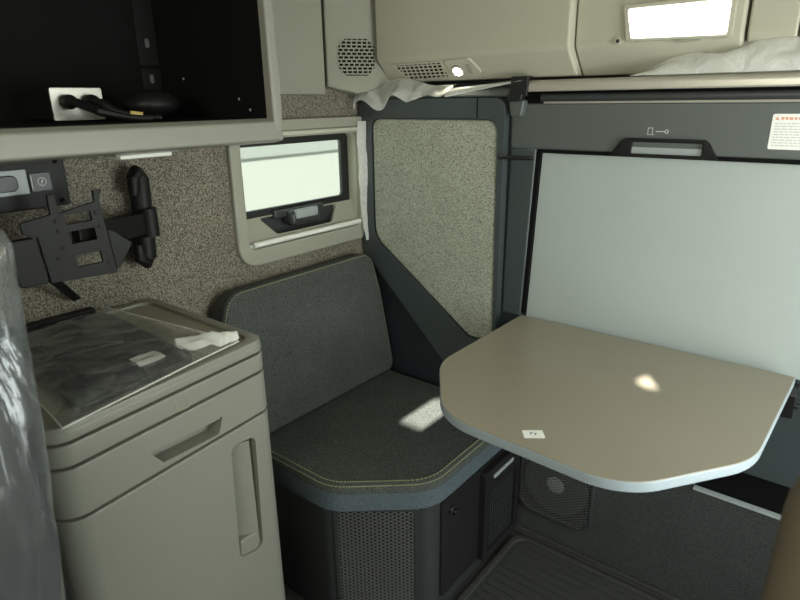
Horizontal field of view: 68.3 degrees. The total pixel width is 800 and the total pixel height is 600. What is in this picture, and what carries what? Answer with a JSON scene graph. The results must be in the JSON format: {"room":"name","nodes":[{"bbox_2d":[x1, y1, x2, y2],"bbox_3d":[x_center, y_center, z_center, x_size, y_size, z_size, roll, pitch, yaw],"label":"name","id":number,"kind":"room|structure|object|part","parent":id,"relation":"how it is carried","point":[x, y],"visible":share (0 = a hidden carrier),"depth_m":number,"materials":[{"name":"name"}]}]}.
{"room":"vehicle interior","nodes":[
{"label":"vehicle interior","id":0,"kind":"room"},
{"bbox_2d":[0,87,368,329],"bbox_3d":[-0.799,0.000,1.355,0.060,1.950,2.600,14,24,36],"label":"wall","id":1,"kind":"structure","parent":0,"point":[197,260],"depth_m":1.52,"materials":[{"name":"fabric"}]},
{"bbox_2d":[0,159,70,213],"bbox_3d":[-0.811,-0.223,1.165,0.061,0.105,0.280,14,24,36],"label":"control panel","id":2,"kind":"object","parent":1,"relation":"attached to","point":[24,186],"visible":0.89,"depth_m":1.21,"materials":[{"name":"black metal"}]},
{"bbox_2d":[0,176,17,192],"bbox_3d":[-0.778,-0.227,1.161,0.006,0.032,0.047,14,24,36],"label":"socket","id":3,"kind":"object","parent":2,"relation":"attached to","point":[8,184],"depth_m":1.16,"materials":[{"name":"grey plastic"}]},
{"bbox_3d":[-0.778,-0.231,1.169,0.006,0.050,0.072,14,24,36],"label":"socket plate","id":4,"kind":"part","parent":2,"relation":"part of","materials":[{"name":"grey metal"}]},
{"bbox_2d":[3,165,159,301],"bbox_3d":[-0.675,-0.131,1.289,0.146,0.292,0.356,14,24,36],"label":"bracket","id":5,"kind":"object","parent":1,"relation":"attached to","point":[110,237],"visible":0.98,"depth_m":1.22,"materials":[{"name":"black plastic"}]},
{"bbox_3d":[-0.669,-0.125,1.193,0.011,0.180,0.164,16,25,40],"label":"mounting plate","id":6,"kind":"part","parent":5,"relation":"part of","materials":[{"name":"black metal"}]},
{"bbox_3d":[-0.638,-0.157,1.322,0.024,0.052,0.221,5,20,17],"label":"arm","id":7,"kind":"part","parent":5,"relation":"part of"},
{"bbox_2d":[0,0,282,163],"bbox_3d":[-0.779,-0.500,0.825,0.405,0.603,1.202,14,24,36],"label":"upper cabinet","id":8,"kind":"object","parent":1,"relation":"attached to","point":[218,58],"visible":0.91,"depth_m":1.23,"materials":[{"name":"metal"}]},
{"bbox_2d":[20,87,105,120],"bbox_3d":[-0.681,-0.394,1.187,0.150,0.060,0.098,14,24,36],"label":"power outlet","id":9,"kind":"object","parent":8,"relation":"attached to","point":[41,104],"visible":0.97,"depth_m":1.14,"materials":[{"name":"metal"}]},
{"bbox_3d":[-0.624,-0.380,1.143,0.004,0.060,0.098,14,24,36],"label":"plate","id":10,"kind":"part","parent":9,"relation":"part of","materials":[{"name":"metal"}]},
{"bbox_3d":[-0.937,-0.552,0.938,0.005,0.534,1.197,14,24,36],"label":"panel","id":11,"kind":"part","parent":8,"relation":"part of","materials":[{"name":"black plastic"}]},
{"bbox_2d":[60,94,153,121],"bbox_3d":[-0.555,-0.357,1.097,0.183,0.051,0.055,3,19,11],"label":"plug","id":12,"kind":"object","parent":8,"relation":"on","point":[67,101],"visible":1,"depth_m":1.09,"materials":[{"name":"black plastic"}]},
{"bbox_2d":[0,118,240,128],"bbox_3d":[-0.785,-0.241,0.918,0.381,0.045,1.197,14,24,36],"label":"shelf","id":13,"kind":"object","parent":8,"relation":"attached to","point":[5,123],"depth_m":1.10,"materials":[{"name":"grey plastic"}]},
{"bbox_2d":[82,94,162,120],"bbox_3d":[-0.542,-0.372,1.142,0.150,0.051,0.050,1,19,4],"label":"plug","id":14,"kind":"object","parent":8,"relation":"in","point":[93,99],"visible":0.63,"depth_m":1.13,"materials":[{"name":"black plastic"}]},
{"bbox_2d":[103,150,178,159],"bbox_3d":[-0.481,-0.269,1.080,0.081,0.014,0.120,14,24,36],"label":"light","id":15,"kind":"object","parent":8,"relation":"attached to","point":[160,153],"visible":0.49,"depth_m":1.05,"materials":[{"name":"white plastic"}]},
{"bbox_2d":[122,89,178,117],"bbox_3d":[-0.512,-0.404,1.215,0.100,0.060,0.100,14,24,36],"label":"power adapter","id":16,"kind":"object","parent":8,"relation":"on","point":[147,101],"visible":0.88,"depth_m":1.18,"materials":[{"name":"black plastic"}]},
{"bbox_3d":[-0.411,-0.648,1.261,0.405,0.592,0.024,14,24,36],"label":"panel","id":17,"kind":"part","parent":8,"relation":"part of","materials":[{"name":"beige plastic"}]},
{"bbox_2d":[226,130,363,265],"bbox_3d":[-0.313,-0.337,1.858,0.072,0.376,0.542,14,24,36],"label":"window","id":18,"kind":"structure","parent":1,"relation":"in","point":[263,236],"depth_m":1.86,"materials":[{"name":"beige plastic"}]},
{"bbox_3d":[-0.314,-0.254,1.895,0.039,0.073,0.479,14,24,36],"label":"sill panel","id":19,"kind":"part","parent":18,"relation":"part of","materials":[{"name":"beige plastic"}]},
{"bbox_2d":[272,0,324,94],"bbox_3d":[-0.395,-0.819,1.546,0.029,0.533,0.500,14,24,36],"label":"trim","id":20,"kind":"structure","parent":1,"relation":"attached to","point":[297,23],"depth_m":1.69,"materials":[{"name":"beige plastic"}]},
{"bbox_2d":[283,126,356,134],"bbox_3d":[-0.331,-0.492,1.735,0.029,0.012,0.678,14,24,36],"label":"trim","id":21,"kind":"structure","parent":1,"relation":"attached to","point":[324,130],"depth_m":1.81,"materials":[{"name":"beige plastic"}]},
{"bbox_2d":[282,116,361,130],"bbox_3d":[-0.335,-0.514,1.730,0.021,0.033,0.678,14,24,36],"label":"trim","id":22,"kind":"structure","parent":1,"relation":"attached to","point":[343,121],"depth_m":1.82,"materials":[{"name":"beige plastic"}]},
{"bbox_2d":[321,0,390,94],"bbox_3d":[-0.140,-0.909,1.801,0.215,0.532,0.100,-7,20,-18],"label":"trim","id":23,"kind":"structure","parent":1,"relation":"attached to","point":[341,19],"depth_m":1.78,"materials":[{"name":"beige plastic"}]},
{"bbox_2d":[337,39,375,75],"bbox_3d":[-0.132,-0.741,1.802,0.119,0.104,0.004,-7,20,-18],"label":"air vent","id":24,"kind":"object","parent":1,"relation":"attached to","point":[356,57],"visible":1,"depth_m":1.80,"materials":[{"name":"beige plastic"}]},
{"bbox_2d":[357,121,368,239],"bbox_3d":[-0.122,-0.400,2.006,0.048,0.400,0.012,-17,24,-39],"label":"strip","id":25,"kind":"object","parent":1,"relation":"hanging from","point":[361,125],"visible":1,"depth_m":1.99,"materials":[{"name":"white plastic"}]},
{"bbox_2d":[284,530,520,599],"bbox_3d":[0.073,1.157,1.023,2.260,0.050,2.600,14,24,36],"label":"floor","id":26,"kind":"structure","parent":0,"point":[290,594],"depth_m":1.81,"materials":[{"name":"black rubber"}]},
{"bbox_2d":[0,227,65,599],"bbox_3d":[-0.774,0.560,0.742,0.517,1.280,0.698,14,24,36],"label":"seat","id":27,"kind":"object","parent":26,"relation":"on","point":[19,569],"visible":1,"depth_m":0.74,"materials":[{"name":"clear plastic film"},{"name":"grey fabric"}]},
{"bbox_3d":[-0.655,0.302,0.858,0.427,0.842,0.192,14,24,36],"label":"backrest","id":28,"kind":"part","parent":27,"relation":"part of","materials":[{"name":"clear plastic"}]},
{"bbox_2d":[5,298,284,599],"bbox_3d":[-0.577,0.538,1.336,0.491,0.929,0.460,14,24,36],"label":"storage cabinet","id":29,"kind":"object","parent":26,"relation":"on","point":[166,491],"visible":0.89,"depth_m":1.10,"materials":[{"name":"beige beige-grey plastic"}]},
{"bbox_2d":[3,307,95,337],"bbox_3d":[-0.797,0.057,1.289,0.024,0.016,0.255,14,24,36],"label":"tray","id":30,"kind":"object","parent":29,"relation":"on","point":[8,332],"visible":0.87,"depth_m":1.30,"materials":[{"name":"black plastic"}]},
{"bbox_2d":[6,313,192,412],"bbox_3d":[-0.601,0.101,1.164,0.415,0.024,0.255,14,24,36],"label":"plastic film","id":31,"kind":"object","parent":29,"relation":"on","point":[120,379],"visible":0.81,"depth_m":1.11,"materials":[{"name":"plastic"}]},
{"bbox_2d":[5,306,238,428],"bbox_3d":[-0.586,0.084,1.166,0.491,0.036,0.368,14,24,36],"label":"plastic bag","id":32,"kind":"object","parent":31,"relation":"on","point":[195,342],"visible":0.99,"depth_m":1.15,"materials":[{"name":"clear plastic"}]},
{"bbox_3d":[-0.583,0.111,1.191,0.491,0.026,0.460,14,24,36],"label":"lid","id":33,"kind":"part","parent":29,"relation":"part of","materials":[{"name":"plastic"}]},
{"bbox_3d":[-0.582,0.210,1.225,0.491,0.089,0.460,14,24,36],"label":"drawer","id":34,"kind":"part","parent":29,"relation":"part of","materials":[{"name":"beige plastic"}]},
{"bbox_3d":[-0.576,0.610,1.361,0.491,0.745,0.460,14,24,36],"label":"door","id":35,"kind":"part","parent":29,"relation":"part of","materials":[{"name":"beige plastic"}]},
{"bbox_2d":[212,254,519,599],"bbox_3d":[-0.070,0.390,1.804,0.657,0.901,0.667,14,24,36],"label":"seat","id":36,"kind":"object","parent":26,"relation":"on","point":[379,496],"visible":0.8,"depth_m":1.71,"materials":[{"name":"grey fabric"}]},
{"bbox_3d":[-0.280,0.122,1.888,0.126,0.442,0.667,14,24,36],"label":"backrest","id":37,"kind":"part","parent":36,"relation":"part of","materials":[{"name":"grey fabric"}]},
{"bbox_3d":[-0.062,0.713,1.611,0.223,0.355,0.010,0,19,1],"label":"panel","id":38,"kind":"part","parent":36,"relation":"part of","materials":[{"name":"grey plastic"}]},
{"bbox_2d":[270,370,489,494],"bbox_3d":[-0.056,0.411,1.805,0.602,0.073,0.642,14,24,36],"label":"seat cushion","id":39,"kind":"object","parent":36,"relation":"on","point":[388,433],"depth_m":1.68,"materials":[{"name":"grey fabric"}]},
{"bbox_3d":[0.152,0.582,1.624,0.022,0.030,0.030,14,24,36],"label":"knob","id":40,"kind":"part","parent":36,"relation":"part of","materials":[{"name":"black plastic"}]},
{"bbox_3d":[0.241,0.644,1.789,0.010,0.325,0.415,14,24,36],"label":"heater panel","id":41,"kind":"part","parent":36,"relation":"part of","materials":[{"name":"black plastic"}]},
{"bbox_3d":[0.310,0.629,1.853,0.024,0.320,0.217,14,24,36],"label":"vent frame","id":42,"kind":"part","parent":36,"relation":"part of","materials":[{"name":"black plastic"}]},
{"bbox_2d":[457,535,659,599],"bbox_3d":[0.287,0.999,1.372,0.662,0.018,1.164,14,24,36],"label":"floor mat","id":43,"kind":"object","parent":26,"relation":"on","point":[525,568],"visible":1,"depth_m":1.79,"materials":[{"name":"black rubber"}]},
{"bbox_2d":[761,476,799,599],"bbox_3d":[0.405,0.769,0.428,0.457,1.057,0.798,14,24,36],"label":"passenger seat","id":44,"kind":"object","parent":26,"relation":"on","point":[782,582],"visible":1,"depth_m":0.62,"materials":[{"name":"brown leather"}]},
{"bbox_2d":[373,97,525,386],"bbox_3d":[0.177,0.032,2.067,0.629,1.405,0.148,14,24,36],"label":"wall","id":45,"kind":"structure","parent":0,"point":[413,355],"depth_m":2.12,"materials":[{"name":"grey plastic"}]},
{"bbox_2d":[391,60,451,80],"bbox_3d":[0.063,-0.680,1.756,0.194,0.052,0.054,14,24,36],"label":"air vent","id":46,"kind":"object","parent":45,"relation":"attached to","point":[426,70],"visible":0.99,"depth_m":1.75,"materials":[{"name":"beige plastic"}]},
{"bbox_2d":[359,98,509,360],"bbox_3d":[0.091,-0.206,1.930,0.544,0.857,0.032,14,24,36],"label":"closet door","id":47,"kind":"structure","parent":45,"relation":"in","point":[436,187],"depth_m":1.87,"materials":[{"name":"fabric"}]},
{"bbox_2d":[389,80,520,98],"bbox_3d":[0.155,-0.644,1.812,0.580,0.042,0.183,14,24,36],"label":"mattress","id":48,"kind":"object","parent":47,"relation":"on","point":[501,91],"depth_m":1.67,"materials":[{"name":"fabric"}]},
{"bbox_2d":[354,78,454,110],"bbox_3d":[0.013,-0.636,1.794,0.370,0.114,0.057,14,24,36],"label":"plastic bag","id":49,"kind":"object","parent":48,"relation":"on","point":[405,89],"visible":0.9,"depth_m":1.79,"materials":[{"name":"white plastic"}]},
{"bbox_3d":[0.229,-0.590,1.649,0.250,0.041,0.006,14,24,36],"label":"plastic strip","id":50,"kind":"part","parent":48,"relation":"part of","materials":[{"name":"clear plastic"}]},
{"bbox_2d":[444,58,480,76],"bbox_3d":[0.178,-0.654,1.662,0.104,0.050,0.051,14,24,36],"label":"reading lamp","id":51,"kind":"object","parent":45,"relation":"attached to","point":[458,67],"visible":1,"depth_m":1.66,"materials":[{"name":"beige plastic"}]},
{"bbox_3d":[0.164,-0.649,1.675,0.029,0.021,0.022,14,24,36],"label":"bulb","id":52,"kind":"part","parent":51,"relation":"part of","materials":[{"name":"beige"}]},
{"bbox_2d":[465,64,472,73],"bbox_3d":[0.194,-0.646,1.649,0.014,0.025,0.026,14,24,36],"label":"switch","id":53,"kind":"object","parent":51,"relation":"attached to","point":[468,67],"depth_m":1.65,"materials":[{"name":"beige plastic"}]},
{"bbox_2d":[498,155,532,159],"bbox_3d":[0.322,-0.396,1.641,0.106,0.012,0.016,14,24,36],"label":"rod","id":54,"kind":"object","parent":45,"relation":"attached to","point":[499,156],"visible":1,"depth_m":1.63,"materials":[{"name":"black plastic"}]},
{"bbox_2d":[518,456,594,531],"bbox_3d":[0.495,0.590,1.882,0.250,0.270,0.011,14,24,36],"label":"speaker","id":55,"kind":"object","parent":45,"relation":"attached to","point":[565,500],"visible":0.76,"depth_m":1.89},
{"bbox_2d":[512,523,682,599],"bbox_3d":[0.798,0.871,1.711,1.055,0.030,0.029,14,24,36],"label":"baseboard","id":56,"kind":"structure","parent":45,"relation":"attached to","point":[624,577],"depth_m":1.84,"materials":[{"name":"black plastic"}]},
{"bbox_2d":[439,315,799,492],"bbox_3d":[0.457,0.277,1.376,0.728,0.179,0.685,14,24,36],"label":"folding table","id":57,"kind":"object","parent":45,"relation":"attached to","point":[615,413],"visible":1,"depth_m":1.26,"materials":[{"name":"beige laminate"}]},
{"bbox_2d":[522,430,544,437],"bbox_3d":[0.260,0.261,1.151,0.040,0.001,0.028,0,19,1],"label":"sticker","id":58,"kind":"object","parent":57,"relation":"on","point":[527,433],"visible":1,"depth_m":1.15,"materials":[{"name":"white paper"}]},
{"bbox_2d":[426,76,799,487],"bbox_3d":[0.844,-0.115,1.626,2.260,1.950,0.090,14,24,36],"label":"wall","id":59,"kind":"structure","parent":0,"point":[779,461],"depth_m":1.60,"materials":[{"name":"plastic"}]},
{"bbox_2d":[375,0,595,82],"bbox_3d":[0.234,-0.878,1.641,0.618,0.498,0.235,14,24,36],"label":"overhead cabinet","id":60,"kind":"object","parent":59,"relation":"attached to","point":[506,39],"depth_m":1.58,"materials":[{"name":"beige plastic"}]},
{"bbox_2d":[613,36,622,45],"bbox_3d":[0.513,-0.610,1.389,0.020,0.020,0.007,14,24,36],"label":"button","id":61,"kind":"object","parent":59,"relation":"attached to","point":[618,40],"visible":1,"depth_m":1.39,"materials":[{"name":"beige plastic"}]},
{"bbox_2d":[576,0,752,76],"bbox_3d":[0.630,-0.787,1.357,0.367,0.498,0.205,14,24,36],"label":"trim","id":62,"kind":"structure","parent":59,"relation":"attached to","point":[599,22],"depth_m":1.40,"materials":[{"name":"beige plastic"}]},
{"bbox_2d":[624,0,737,41],"bbox_3d":[0.609,-0.617,1.302,0.234,0.084,0.012,14,24,36],"label":"window","id":63,"kind":"structure","parent":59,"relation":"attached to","point":[668,19],"depth_m":1.29,"materials":[{"name":"white glass"}]},
{"bbox_2d":[674,39,700,41],"bbox_3d":[0.634,-0.573,1.299,0.055,0.008,0.004,14,24,36],"label":"tag","id":64,"kind":"object","parent":59,"relation":"attached to","point":[679,40],"visible":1,"depth_m":1.30,"materials":[{"name":"beige plastic"}]},
{"bbox_2d":[693,485,780,519],"bbox_3d":[1.184,0.603,1.315,0.984,0.007,0.018,14,24,36],"label":"trim","id":65,"kind":"structure","parent":59,"relation":"attached to","point":[697,488],"depth_m":1.54,"materials":[{"name":"grey metal"}]},
{"bbox_2d":[695,472,790,514],"bbox_3d":[1.236,0.585,1.377,0.984,0.004,0.146,14,24,36],"label":"trim","id":66,"kind":"structure","parent":59,"relation":"attached to","point":[759,492],"depth_m":1.59,"materials":[{"name":"black plastic"}]},
{"bbox_2d":[747,0,799,42],"bbox_3d":[0.818,-0.744,1.223,0.091,0.498,0.190,14,24,36],"label":"trim","id":67,"kind":"structure","parent":59,"relation":"attached to","point":[769,19],"depth_m":1.21,"materials":[{"name":"beige plastic"}]},
{"bbox_2d":[516,483,779,599],"bbox_3d":[1.026,0.545,1.531,1.510,0.757,0.155,14,24,36],"label":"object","id":68,"kind":"structure","parent":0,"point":[684,542],"depth_m":1.68,"materials":[{"name":"carpet"}]},
{"bbox_2d":[502,71,799,379],"bbox_3d":[0.964,-0.143,1.304,1.580,0.683,0.160,14,24,36],"label":"bunk","id":69,"kind":"object","parent":68,"relation":"on","point":[654,210],"visible":0.85,"depth_m":1.48,"materials":[{"name":"plastic"}]},
{"bbox_2d":[507,76,539,116],"bbox_3d":[0.335,-0.556,1.611,0.060,0.104,0.080,14,24,36],"label":"strap buckle","id":70,"kind":"object","parent":69,"relation":"hanging from","point":[518,90],"visible":0.98,"depth_m":1.59,"materials":[{"name":"black plastic"}]},
{"bbox_3d":[1.004,-0.052,1.324,1.506,0.497,0.108,14,24,36],"label":"panel","id":71,"kind":"part","parent":69,"relation":"part of","materials":[{"name":"white plastic"}]},
{"bbox_3d":[0.957,-0.441,1.165,1.540,0.029,0.100,14,24,36],"label":"rail","id":72,"kind":"part","parent":69,"relation":"part of","materials":[{"name":"metal"}]},
{"bbox_3d":[0.634,-0.366,1.426,0.254,0.045,0.014,14,24,36],"label":"handle","id":73,"kind":"part","parent":69,"relation":"part of","materials":[{"name":"black plastic"}]},
{"bbox_2d":[630,36,799,76],"bbox_3d":[0.767,-0.529,1.274,0.500,0.070,0.096,14,24,36],"label":"plastic bag","id":74,"kind":"object","parent":69,"relation":"on","point":[775,54],"visible":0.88,"depth_m":1.26,"materials":[{"name":"white plastic"}]},
{"bbox_2d":[767,114,799,149],"bbox_3d":[0.851,-0.354,1.246,0.119,0.074,0.001,14,24,36],"label":"warning label","id":75,"kind":"object","parent":69,"relation":"attached to","point":[785,128],"visible":1,"depth_m":1.26,"materials":[{"name":"white paper"}]}
]}

